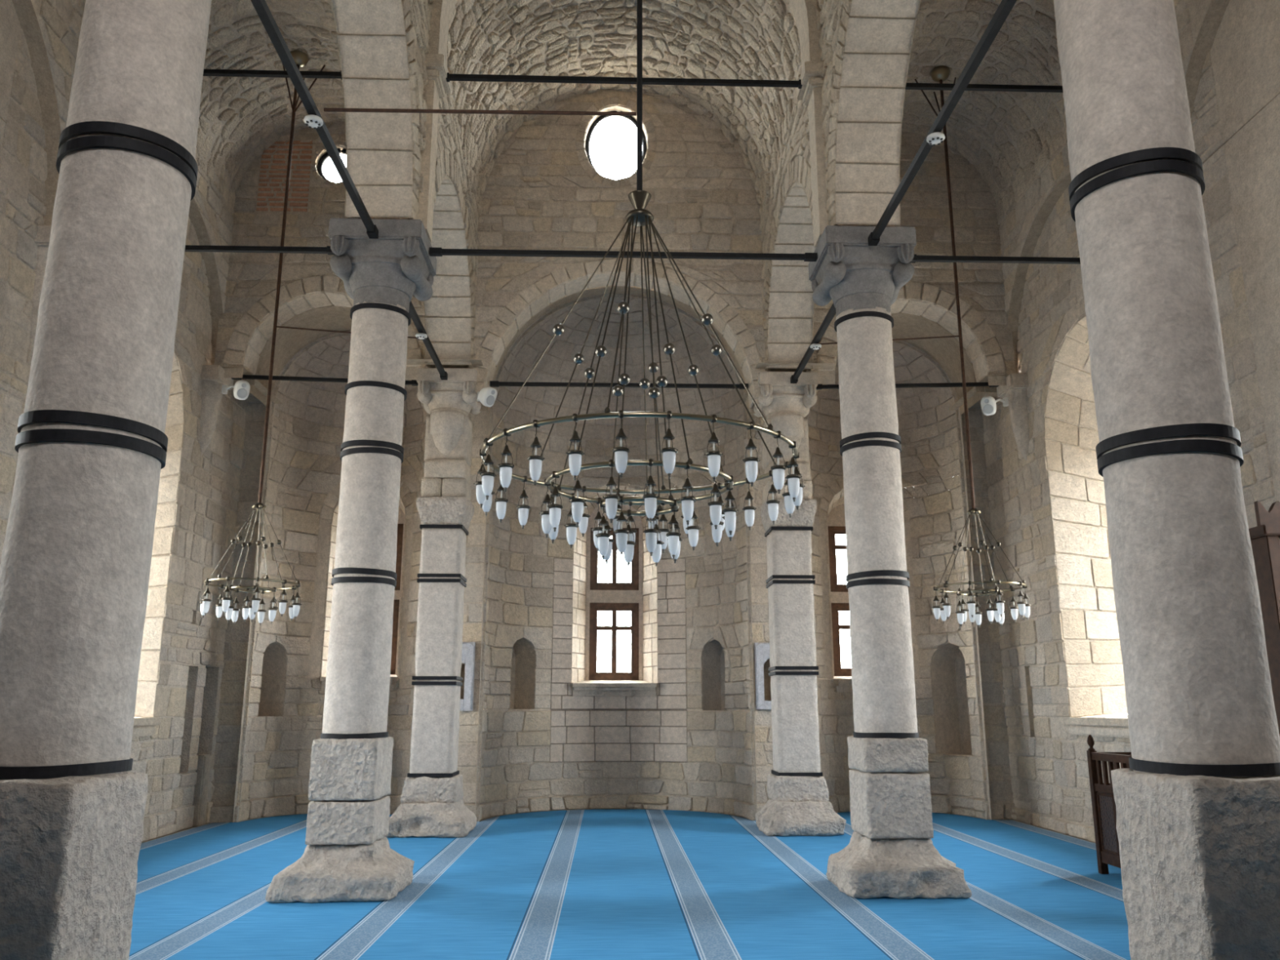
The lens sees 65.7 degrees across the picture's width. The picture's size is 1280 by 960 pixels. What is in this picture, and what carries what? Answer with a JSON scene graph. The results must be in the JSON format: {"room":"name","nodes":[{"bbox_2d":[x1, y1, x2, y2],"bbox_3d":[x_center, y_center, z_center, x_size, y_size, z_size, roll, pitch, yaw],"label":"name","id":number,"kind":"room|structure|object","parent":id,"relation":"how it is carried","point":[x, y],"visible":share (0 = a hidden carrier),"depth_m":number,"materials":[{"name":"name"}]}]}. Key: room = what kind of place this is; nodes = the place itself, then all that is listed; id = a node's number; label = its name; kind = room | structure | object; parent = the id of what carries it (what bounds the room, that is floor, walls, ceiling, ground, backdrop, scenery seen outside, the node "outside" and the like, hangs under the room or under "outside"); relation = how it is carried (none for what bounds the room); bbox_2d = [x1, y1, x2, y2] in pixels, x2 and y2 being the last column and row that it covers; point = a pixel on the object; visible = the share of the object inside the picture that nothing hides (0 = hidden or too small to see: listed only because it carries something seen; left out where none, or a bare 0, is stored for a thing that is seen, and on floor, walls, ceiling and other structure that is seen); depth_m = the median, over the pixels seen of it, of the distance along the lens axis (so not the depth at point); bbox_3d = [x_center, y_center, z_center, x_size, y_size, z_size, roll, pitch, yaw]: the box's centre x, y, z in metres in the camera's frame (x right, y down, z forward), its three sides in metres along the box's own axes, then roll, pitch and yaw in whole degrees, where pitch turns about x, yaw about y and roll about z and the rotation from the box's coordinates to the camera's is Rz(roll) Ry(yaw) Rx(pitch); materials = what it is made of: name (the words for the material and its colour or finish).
{"room":"mosque","nodes":[
{"label":"mosque","id":0,"kind":"room"},
{"bbox_2d":[0,0,247,841],"bbox_3d":[-6.143,-1.460,5.843,1.334,8.560,17.920,0,-13,-2],"label":"wall","id":1,"kind":"structure","parent":0,"point":[180,677],"depth_m":12.43,"materials":[{"name":"stone"}]},
{"bbox_2d":[30,225,51,346],"bbox_3d":[-5.643,-1.774,9.565,0.260,1.230,0.520,0,-13,-2],"label":"trim","id":2,"kind":"structure","parent":1,"relation":"attached to","point":[42,240],"depth_m":9.42,"materials":[{"name":"stone"}]},
{"bbox_2d":[198,364,233,456],"bbox_3d":[-5.767,-0.893,13.413,0.260,1.230,0.520,0,-13,-2],"label":"trim","id":3,"kind":"structure","parent":1,"relation":"attached to","point":[212,376],"depth_m":13.29,"materials":[{"name":"stone"}]},
{"bbox_2d":[221,380,249,399],"bbox_3d":[-5.402,-1.172,13.264,0.526,0.274,0.191,-12,-17,42],"label":"loudspeaker","id":4,"kind":"object","parent":1,"relation":"attached to","point":[242,388],"visible":1,"depth_m":13.12,"materials":[{"name":"white plastic"}]},
{"bbox_2d":[203,69,342,79],"bbox_3d":[-4.334,-4.168,10.155,2.760,0.065,0.065,0,-13,-2],"label":"rod","id":5,"kind":"object","parent":1,"relation":"attached to","point":[217,73],"visible":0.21,"depth_m":10.16,"materials":[{"name":"black metal"}]},
{"bbox_2d":[78,0,345,209],"bbox_3d":[-4.064,-6.306,6.248,2.870,1.486,16.416,0,-13,-2],"label":"ceiling","id":6,"kind":"structure","parent":0,"point":[240,117],"depth_m":12.89,"materials":[{"name":"beige stone"}]},
{"bbox_2d":[199,49,325,625],"bbox_3d":[-4.428,-1.953,12.057,1.098,7.343,1.088,0,-13,-2],"label":"chandelier","id":7,"kind":"object","parent":6,"relation":"hanging from","point":[301,59],"visible":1,"depth_m":11.54,"materials":[{"name":"brown metal"}]},
{"bbox_2d":[331,0,496,402],"bbox_3d":[-2.450,-4.376,6.671,1.070,2.490,18.000,0,-13,-2],"label":"wall","id":8,"kind":"structure","parent":0,"point":[383,45],"depth_m":9.41,"materials":[{"name":"stone"}]},
{"bbox_2d":[417,53,451,241],"bbox_3d":[-2.090,-3.336,10.027,0.210,1.880,0.480,0,-13,-2],"label":"trim","id":9,"kind":"structure","parent":8,"relation":"attached to","point":[437,86],"depth_m":9.98,"materials":[{"name":"stone"}]},
{"bbox_2d":[206,293,1015,823],"bbox_3d":[-0.359,0.948,15.766,12.600,8.308,2.355,0,-13,-2],"label":"wall","id":10,"kind":"structure","parent":0,"point":[677,736],"depth_m":15.43,"materials":[{"name":"stone"}]},
{"bbox_2d":[390,599,399,674],"bbox_3d":[-4.284,2.530,15.998,0.780,1.190,0.080,-1,-13,2],"label":"window","id":11,"kind":"structure","parent":10,"relation":"in","point":[396,603],"depth_m":15.95,"materials":[{"name":"brown wood"}]},
{"bbox_2d":[394,523,403,590],"bbox_3d":[-4.284,1.268,16.287,0.780,1.100,0.080,-1,-13,2],"label":"window","id":12,"kind":"structure","parent":10,"relation":"in","point":[400,526],"depth_m":16.25,"materials":[{"name":"brown wood"}]},
{"bbox_2d":[459,641,475,711],"bbox_3d":[-2.593,2.791,14.114,0.460,0.960,0.079,0,-13,-2],"label":"frame","id":13,"kind":"object","parent":10,"relation":"attached to","point":[468,647],"visible":0.56,"depth_m":14.10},
{"bbox_2d":[588,602,639,679],"bbox_3d":[-0.430,2.680,16.472,0.820,1.270,0.080,1,-13,-3],"label":"window","id":14,"kind":"structure","parent":10,"relation":"in","point":[594,607],"depth_m":16.45,"materials":[{"name":"brown wood"}]},
{"bbox_2d":[590,527,639,590],"bbox_3d":[-0.430,1.340,16.779,0.820,1.060,0.080,1,-13,-3],"label":"window","id":15,"kind":"structure","parent":10,"relation":"in","point":[634,584],"depth_m":16.71,"materials":[{"name":"brown wood"}]},
{"bbox_2d":[754,642,771,709],"bbox_3d":[1.895,2.813,14.254,0.480,0.940,0.079,0,-13,-2],"label":"frame","id":16,"kind":"object","parent":10,"relation":"attached to","point":[762,651],"visible":0.4,"depth_m":14.23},
{"bbox_2d":[827,525,848,591],"bbox_3d":[3.520,1.323,16.526,0.780,1.100,0.080,1,-13,-6],"label":"window","id":17,"kind":"structure","parent":10,"relation":"in","point":[833,531],"depth_m":16.48,"materials":[{"name":"brown wood"}]},
{"bbox_2d":[831,602,851,675],"bbox_3d":[3.520,2.610,16.232,0.780,1.180,0.080,1,-13,-6],"label":"window","id":18,"kind":"structure","parent":10,"relation":"in","point":[836,607],"depth_m":16.18,"materials":[{"name":"brown wood"}]},
{"bbox_2d":[213,88,1015,416],"bbox_3d":[-0.302,-3.250,14.858,11.500,4.870,1.680,0,-13,-2],"label":"wall","id":19,"kind":"structure","parent":0,"point":[543,191],"depth_m":14.11,"materials":[{"name":"stone"}]},
{"bbox_2d":[317,148,346,182],"bbox_3d":[-4.338,-4.495,14.284,0.610,0.610,0.070,0,-13,-2],"label":"window","id":20,"kind":"structure","parent":19,"relation":"in","point":[325,156],"depth_m":14.27,"materials":[{"name":"black metal"}]},
{"bbox_2d":[276,325,417,338],"bbox_3d":[-3.518,-1.790,12.049,1.782,0.150,0.020,0,-13,-2],"label":"conduit","id":21,"kind":"object","parent":19,"relation":"attached to","point":[277,326],"visible":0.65,"depth_m":12.04,"materials":[{"name":"brown metal"}]},
{"bbox_2d":[585,111,646,173],"bbox_3d":[-0.352,-4.872,14.561,0.920,1.220,0.070,0,-13,-2],"label":"window","id":22,"kind":"structure","parent":19,"relation":"in","point":[601,117],"depth_m":14.57,"materials":[{"name":"black metal"}]},
{"bbox_2d":[489,381,748,389],"bbox_3d":[-0.285,-1.323,13.842,3.600,0.065,0.065,0,-13,-2],"label":"rod","id":23,"kind":"object","parent":19,"relation":"attached to","point":[492,384],"visible":0.93,"depth_m":13.82,"materials":[{"name":"black metal"}]},
{"bbox_2d":[980,395,1008,415],"bbox_3d":[4.846,-1.007,13.558,0.192,0.324,0.543,-13,-18,44],"label":"loudspeaker","id":24,"kind":"object","parent":19,"relation":"attached to","point":[988,406],"visible":1,"depth_m":13.40,"materials":[{"name":"white plastic"}]},
{"bbox_2d":[141,812,1095,843],"bbox_3d":[-0.076,3.120,6.006,14.400,0.300,21.900,0,-13,-2],"label":"floor","id":25,"kind":"structure","parent":0,"point":[839,812],"depth_m":12.78,"materials":[{"name":"stone"}]},
{"bbox_2d":[128,808,1130,959],"bbox_3d":[-0.072,2.938,5.919,11.040,0.013,19.350,0,-13,-2],"label":"carpet","id":26,"kind":"object","parent":25,"relation":"on","point":[593,884],"visible":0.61,"depth_m":8.07,"materials":[{"name":"blue carpet"}]},
{"bbox_2d":[0,0,211,959],"bbox_3d":[-2.361,-0.525,4.375,0.870,6.042,0.946,0,-13,-2],"label":"column","id":27,"kind":"structure","parent":26,"relation":"on","point":[91,442],"depth_m":4.06,"materials":[{"name":"stone"}]},
{"bbox_2d":[250,0,378,238],"bbox_3d":[-2.438,-2.750,7.387,0.081,0.081,3.980,0,-13,-2],"label":"rod","id":28,"kind":"object","parent":27,"relation":"attached to","point":[261,7],"visible":1,"depth_m":7.26,"materials":[{"name":"black metal"}]},
{"bbox_2d":[303,114,323,128],"bbox_3d":[-2.439,-2.680,7.412,0.140,0.062,0.140,0,-13,-2],"label":"smoke detector","id":29,"kind":"object","parent":28,"relation":"attached to","point":[315,122],"visible":1,"depth_m":7.38,"materials":[{"name":"white plastic"}]},
{"bbox_2d":[265,217,436,902],"bbox_3d":[-2.512,0.567,9.137,1.065,6.046,1.060,0,-13,-2],"label":"column","id":30,"kind":"structure","parent":26,"relation":"on","point":[348,855],"depth_m":8.83,"materials":[{"name":"stone"}]},
{"bbox_2d":[184,244,335,254],"bbox_3d":[-4.334,-2.267,9.720,2.760,0.065,0.065,0,-13,-2],"label":"rod","id":31,"kind":"object","parent":30,"relation":"attached to","point":[191,248],"visible":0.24,"depth_m":9.72,"materials":[{"name":"black metal"}]},
{"bbox_2d":[408,301,447,380],"bbox_3d":[-2.580,-1.745,11.776,0.081,0.081,3.230,0,-13,-2],"label":"rod","id":32,"kind":"object","parent":30,"relation":"attached to","point":[443,375],"visible":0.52,"depth_m":12.08,"materials":[{"name":"black metal"}]},
{"bbox_2d":[415,333,427,340],"bbox_3d":[-2.578,-1.698,11.699,0.140,0.062,0.140,0,-13,-2],"label":"smoke detector","id":33,"kind":"object","parent":32,"relation":"attached to","point":[421,336],"visible":1,"depth_m":11.66,"materials":[{"name":"white plastic"}]},
{"bbox_2d":[429,247,817,262],"bbox_3d":[-0.156,-2.238,9.848,3.840,0.065,0.065,0,-13,-2],"label":"rod","id":34,"kind":"object","parent":30,"relation":"attached to","point":[433,251],"visible":0.95,"depth_m":9.83,"materials":[{"name":"black metal"}]},
{"bbox_2d":[384,368,481,837],"bbox_3d":[-2.614,1.488,13.067,1.050,6.006,0.986,0,-13,-2],"label":"pier","id":35,"kind":"object","parent":26,"relation":"on","point":[432,805],"visible":0.99,"depth_m":12.84,"materials":[{"name":"stone"}]},
{"bbox_2d":[231,374,417,386],"bbox_3d":[-4.338,-1.386,13.726,2.592,0.135,0.065,0,-13,-2],"label":"rod","id":36,"kind":"object","parent":35,"relation":"attached to","point":[414,383],"visible":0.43,"depth_m":13.70,"materials":[{"name":"black metal"}]},
{"bbox_2d":[476,386,497,407],"bbox_3d":[-2.094,-1.094,13.291,0.413,0.273,0.190,-12,-18,43],"label":"loudspeaker","id":37,"kind":"object","parent":35,"relation":"attached to","point":[486,396],"visible":1,"depth_m":13.18,"materials":[{"name":"white plastic"}]},
{"bbox_2d":[753,371,845,836],"bbox_3d":[2.024,1.518,13.201,1.058,6.006,1.002,0,-13,-2],"label":"pier","id":38,"kind":"object","parent":26,"relation":"on","point":[797,804],"visible":0.9,"depth_m":12.93,"materials":[{"name":"stone"}]},
{"bbox_2d":[816,382,999,390],"bbox_3d":[3.748,-1.329,13.974,2.632,0.135,0.065,0,-13,-2],"label":"rod","id":39,"kind":"object","parent":38,"relation":"attached to","point":[820,386],"visible":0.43,"depth_m":13.97,"materials":[{"name":"black metal"}]},
{"bbox_2d":[808,225,971,899],"bbox_3d":[2.204,0.600,9.283,1.079,6.046,1.066,0,-13,-2],"label":"column","id":40,"kind":"structure","parent":26,"relation":"on","point":[891,851],"depth_m":8.96,"materials":[{"name":"stone"}]},
{"bbox_2d":[790,303,835,383],"bbox_3d":[2.138,-1.712,11.921,0.081,0.081,3.230,0,-13,-2],"label":"rod","id":41,"kind":"object","parent":40,"relation":"attached to","point":[794,378],"visible":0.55,"depth_m":12.03,"materials":[{"name":"black metal"}]},
{"bbox_2d":[809,343,822,350],"bbox_3d":[2.134,-1.620,12.038,0.140,0.062,0.140,0,-13,-2],"label":"smoke detector","id":42,"kind":"object","parent":41,"relation":"attached to","point":[815,346],"visible":1,"depth_m":12.00,"materials":[{"name":"white plastic"}]},
{"bbox_2d":[909,253,1080,264],"bbox_3d":[4.022,-2.209,9.976,2.760,0.065,0.065,0,-13,-2],"label":"rod","id":43,"kind":"object","parent":40,"relation":"attached to","point":[955,259],"visible":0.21,"depth_m":9.95,"materials":[{"name":"black metal"}]},
{"bbox_2d":[1086,734,1131,874],"bbox_3d":[4.796,3.015,9.143,0.860,1.276,0.890,0,-13,-2],"label":"wooden railing","id":44,"kind":"object","parent":26,"relation":"on","point":[1103,802],"visible":0.16,"depth_m":9.36,"materials":[{"name":"brown wood"}]},
{"bbox_2d":[1053,0,1279,959],"bbox_3d":[2.356,-0.492,4.520,0.870,6.042,0.946,0,-13,-2],"label":"column","id":45,"kind":"structure","parent":26,"relation":"on","point":[1197,800],"depth_m":4.18,"materials":[{"name":"stone"}]},
{"bbox_2d":[867,0,1017,245],"bbox_3d":[2.280,-2.717,7.532,0.081,0.081,3.980,0,-13,-2],"label":"rod","id":46,"kind":"object","parent":45,"relation":"attached to","point":[1005,7],"visible":1,"depth_m":7.30,"materials":[{"name":"black metal"}]},
{"bbox_2d":[926,132,945,146],"bbox_3d":[2.276,-2.629,7.635,0.140,0.062,0.140,0,-13,-2],"label":"smoke detector","id":47,"kind":"object","parent":46,"relation":"attached to","point":[935,138],"visible":1,"depth_m":7.60,"materials":[{"name":"white plastic"}]},
{"bbox_2d":[1248,501,1279,735],"bbox_3d":[4.941,1.519,6.550,0.700,3.036,1.530,0,-13,-2],"label":"pulpit","id":48,"kind":"object","parent":26,"relation":"on","point":[1264,537],"visible":0.86,"depth_m":7.28,"materials":[{"name":"brown wood"}]},
{"bbox_2d":[422,0,826,216],"bbox_3d":[-0.021,-6.576,6.448,4.100,2.101,16.431,0,-13,-2],"label":"ceiling","id":49,"kind":"structure","parent":0,"point":[704,39],"depth_m":13.01,"materials":[{"name":"beige stone"}]},
{"bbox_2d":[473,0,804,566],"bbox_3d":[-0.003,-3.285,7.711,2.274,7.893,2.274,0,-13,-2],"label":"chandelier","id":50,"kind":"object","parent":49,"relation":"hanging from","point":[639,198],"visible":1,"depth_m":6.82,"materials":[{"name":"black metal"}]},
{"bbox_2d":[324,107,636,115],"bbox_3d":[-1.215,-2.810,7.574,2.375,0.028,0.028,0,-13,-1],"label":"conduit","id":51,"kind":"object","parent":50,"relation":"attached to","point":[326,109],"visible":1,"depth_m":7.56,"materials":[{"name":"brown metal"}]},
{"bbox_2d":[740,0,920,404],"bbox_3d":[2.358,-4.342,6.818,1.070,2.490,18.000,0,-13,-2],"label":"wall","id":52,"kind":"structure","parent":0,"point":[865,46],"depth_m":9.55,"materials":[{"name":"stone"}]},
{"bbox_2d":[445,72,802,88],"bbox_3d":[-0.156,-4.139,10.283,3.860,0.065,0.065,0,-13,-2],"label":"rod","id":53,"kind":"object","parent":52,"relation":"attached to","point":[472,77],"visible":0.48,"depth_m":10.27,"materials":[{"name":"black metal"}]},
{"bbox_2d":[428,0,822,71],"bbox_3d":[-0.156,-5.433,10.569,4.060,2.450,0.420,0,-13,-2],"label":"trim","id":54,"kind":"structure","parent":52,"relation":"attached to","point":[803,11],"depth_m":10.27,"materials":[{"name":"stone"}]},
{"bbox_2d":[796,61,829,247],"bbox_3d":[1.778,-3.309,10.145,0.210,1.880,0.480,0,-13,-2],"label":"trim","id":55,"kind":"structure","parent":52,"relation":"attached to","point":[811,77],"depth_m":10.10,"materials":[{"name":"stone"}]},
{"bbox_2d":[902,0,1179,222],"bbox_3d":[4.022,-6.249,6.493,2.870,1.489,16.411,0,-13,-2],"label":"ceiling","id":56,"kind":"structure","parent":0,"point":[1002,134],"depth_m":12.84,"materials":[{"name":"beige stone"}]},
{"bbox_2d":[914,65,1031,627],"bbox_3d":[3.987,-1.881,12.363,1.073,7.340,1.104,0,-13,-2],"label":"chandelier","id":57,"kind":"object","parent":56,"relation":"hanging from","point":[940,74],"visible":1,"depth_m":11.86,"materials":[{"name":"brown metal"}]},
{"bbox_2d":[820,335,959,344],"bbox_3d":[3.067,-1.733,12.299,1.801,0.150,0.020,0,-13,-2],"label":"conduit","id":58,"kind":"object","parent":57,"relation":"attached to","point":[949,335],"visible":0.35,"depth_m":12.31,"materials":[{"name":"brown metal"}]},
{"bbox_2d":[981,0,1279,842],"bbox_3d":[6.052,-1.375,6.217,1.331,8.558,17.920,0,-13,-2],"label":"wall","id":59,"kind":"structure","parent":0,"point":[1063,668],"depth_m":12.45,"materials":[{"name":"stone"}]},
{"bbox_2d":[905,82,1062,92],"bbox_3d":[4.022,-4.109,10.411,2.760,0.065,0.065,0,-13,-2],"label":"rod","id":60,"kind":"object","parent":59,"relation":"attached to","point":[909,86],"visible":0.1,"depth_m":10.38,"materials":[{"name":"black metal"}]},
{"bbox_2d":[996,373,1030,461],"bbox_3d":[5.207,-0.816,13.749,0.260,1.230,0.520,0,-13,-2],"label":"trim","id":61,"kind":"structure","parent":59,"relation":"attached to","point":[1016,385],"depth_m":13.63,"materials":[{"name":"stone"}]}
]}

